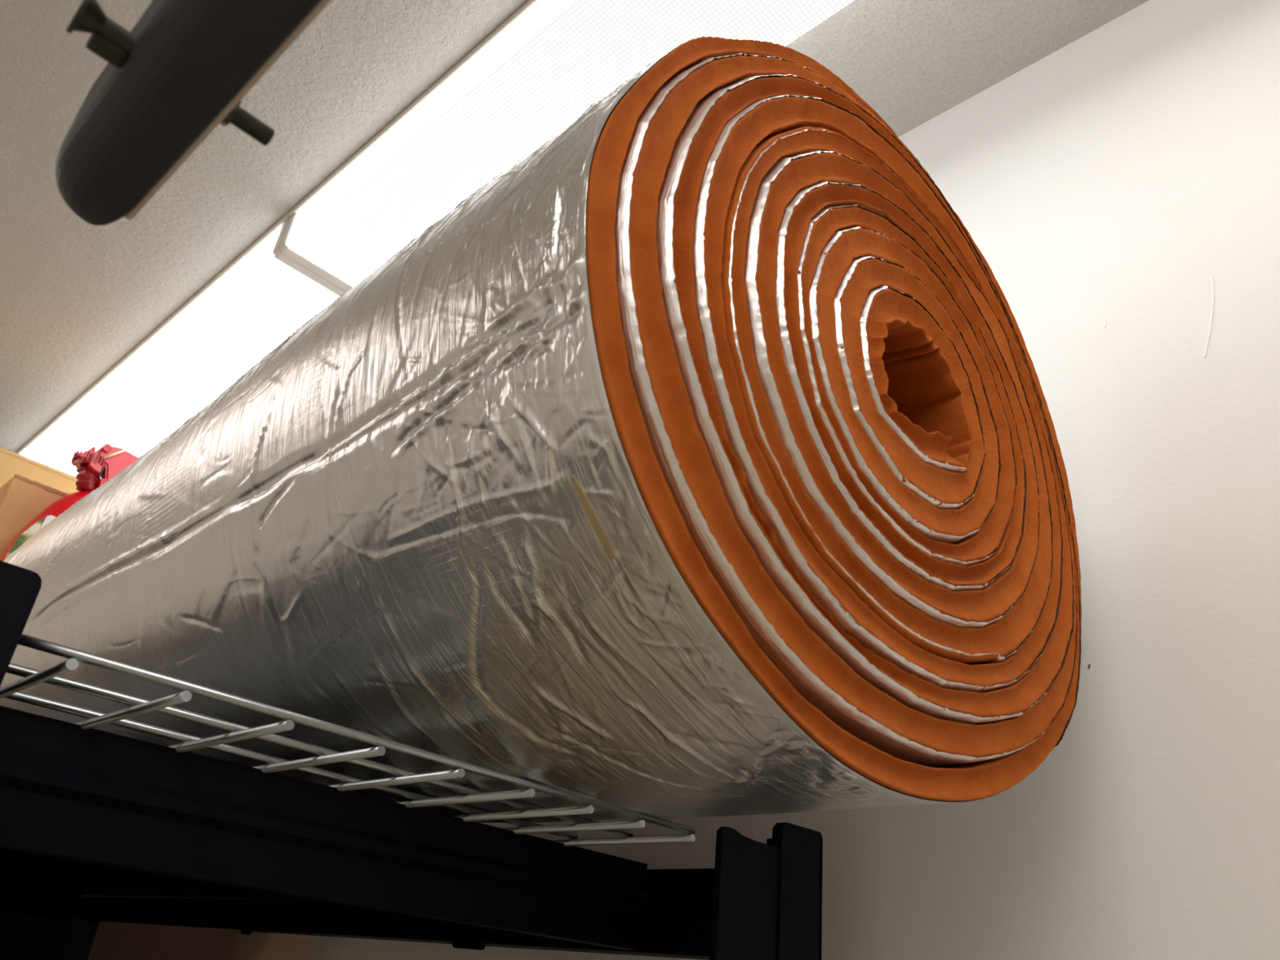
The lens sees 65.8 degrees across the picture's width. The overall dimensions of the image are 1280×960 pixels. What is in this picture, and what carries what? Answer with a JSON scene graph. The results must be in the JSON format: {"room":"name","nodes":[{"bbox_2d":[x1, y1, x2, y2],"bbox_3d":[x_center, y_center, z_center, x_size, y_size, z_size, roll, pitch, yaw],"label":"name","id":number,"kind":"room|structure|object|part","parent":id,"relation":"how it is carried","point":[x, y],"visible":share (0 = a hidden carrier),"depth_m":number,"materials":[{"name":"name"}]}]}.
{"room":"storage room","nodes":[
{"label":"storage room","id":0,"kind":"room"},
{"bbox_2d":[0,0,1148,453],"bbox_3d":[-0.731,-1.219,0.536,6.500,0.100,3.470,-20,-38,40],"label":"ceiling","id":1,"kind":"structure","parent":0,"point":[77,296],"depth_m":1.59,"materials":[{"name":"grey paint"}]},
{"bbox_2d":[16,212,346,477],"bbox_3d":[-1.127,-0.188,2.335,1.584,0.090,0.234,-20,-38,40],"label":"ceiling light","id":2,"kind":"object","parent":1,"relation":"attached to","point":[264,295],"visible":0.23,"depth_m":2.09,"materials":[{"name":"beige plastic"}]},
{"bbox_2d":[54,0,331,226],"bbox_3d":[0.068,-0.607,0.394,0.686,0.950,0.067,-20,-38,40],"label":"bar","id":3,"kind":"object","parent":1,"relation":"hanging from","point":[185,68],"visible":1,"depth_m":0.33,"materials":[{"name":"black metal"}]},
{"bbox_2d":[279,0,853,291],"bbox_3d":[0.191,-0.669,1.167,2.066,0.090,0.234,-20,-38,40],"label":"ceiling light","id":4,"kind":"object","parent":1,"relation":"attached to","point":[542,68],"visible":0.56,"depth_m":1.43,"materials":[{"name":"beige plastic"}]},
{"bbox_2d":[264,0,1279,959],"bbox_3d":[0.297,0.590,0.952,6.500,2.480,0.101,-20,-38,40],"label":"wall","id":5,"kind":"structure","parent":0,"point":[1119,189],"depth_m":1.02,"materials":[{"name":"white paint"}]},
{"bbox_3d":[-0.982,1.044,-0.678,6.500,0.100,3.470,-20,-38,40],"label":"floor","id":6,"kind":"structure","parent":0,"visible":0},
{"bbox_2d":[0,560,822,959],"bbox_3d":[-0.837,1.067,0.986,1.872,1.453,0.790,-20,-38,40],"label":"storage rack","id":7,"kind":"object","parent":6,"relation":"on","point":[97,825],"visible":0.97,"depth_m":0.85,"materials":[{"name":"black metal"}]},
{"bbox_3d":[-0.433,0.684,0.187,0.065,1.453,0.064,-20,-38,40],"label":"post","id":8,"kind":"part","parent":7,"relation":"part of","materials":[{"name":"black metal"}]},
{"bbox_3d":[-0.810,0.491,1.337,1.560,0.016,0.690,-20,-38,40],"label":"shelf panel","id":9,"kind":"part","parent":7,"relation":"part of","materials":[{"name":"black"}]},
{"bbox_2d":[87,920,312,959],"bbox_3d":[-0.801,0.854,1.753,0.590,0.106,0.130,-20,-38,40],"label":"carton","id":10,"kind":"object","parent":7,"relation":"on","point":[113,940],"visible":1,"depth_m":1.65,"materials":[{"name":"beige cardboard"}]},
{"bbox_2d":[0,633,695,846],"bbox_3d":[-0.809,0.431,1.261,1.830,0.012,0.574,-20,-38,40],"label":"deck","id":11,"kind":"object","parent":7,"relation":"on","point":[51,675],"visible":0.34,"depth_m":0.70,"materials":[{"name":"silver metal"}]},
{"bbox_2d":[0,474,68,556],"bbox_3d":[-1.239,0.369,1.981,0.121,0.691,0.314,-20,-38,40],"label":"cardboard box","id":12,"kind":"object","parent":11,"relation":"on","point":[22,499],"visible":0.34,"depth_m":2.01,"materials":[{"name":"brown cardboard"}]},
{"bbox_2d":[0,447,79,493],"bbox_3d":[-1.365,0.338,2.048,0.111,0.784,0.630,-20,-38,40],"label":"cardboard box","id":13,"kind":"object","parent":11,"relation":"on","point":[11,463],"visible":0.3,"depth_m":2.16,"materials":[{"name":"brown cardboard"}]},
{"bbox_2d":[0,36,1081,822],"bbox_3d":[-0.406,0.162,1.311,1.744,0.604,0.672,-20,-38,40],"label":"roll","id":14,"kind":"object","parent":11,"relation":"on","point":[703,459],"visible":0.95,"depth_m":0.66,"materials":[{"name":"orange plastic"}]},
{"bbox_3d":[-1.141,0.471,1.843,0.126,0.401,0.285,-20,-38,40],"label":"carton","id":15,"kind":"object","parent":11,"relation":"on","visible":0},
{"bbox_2d":[0,444,138,560],"bbox_3d":[-1.115,0.117,2.001,0.118,0.374,0.271,-20,-38,40],"label":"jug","id":16,"kind":"object","parent":15,"relation":"on","point":[108,461],"visible":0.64,"depth_m":2.00,"materials":[{"name":"red plastic"}]},
{"bbox_3d":[-1.080,-0.018,2.044,0.034,0.090,0.100,-20,-38,40],"label":"spout","id":17,"kind":"part","parent":16,"relation":"part of","materials":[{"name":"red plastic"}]},
{"bbox_3d":[0.075,0.564,0.769,0.007,0.550,0.090,-20,-38,40],"label":"joint plate","id":18,"kind":"part","parent":7,"relation":"part of","materials":[{"name":"black metal"}]},
{"bbox_3d":[0.062,0.976,0.626,0.065,1.450,0.065,-20,-38,40],"label":"post","id":19,"kind":"part","parent":7,"relation":"part of","materials":[{"name":"black metal"}]}
]}

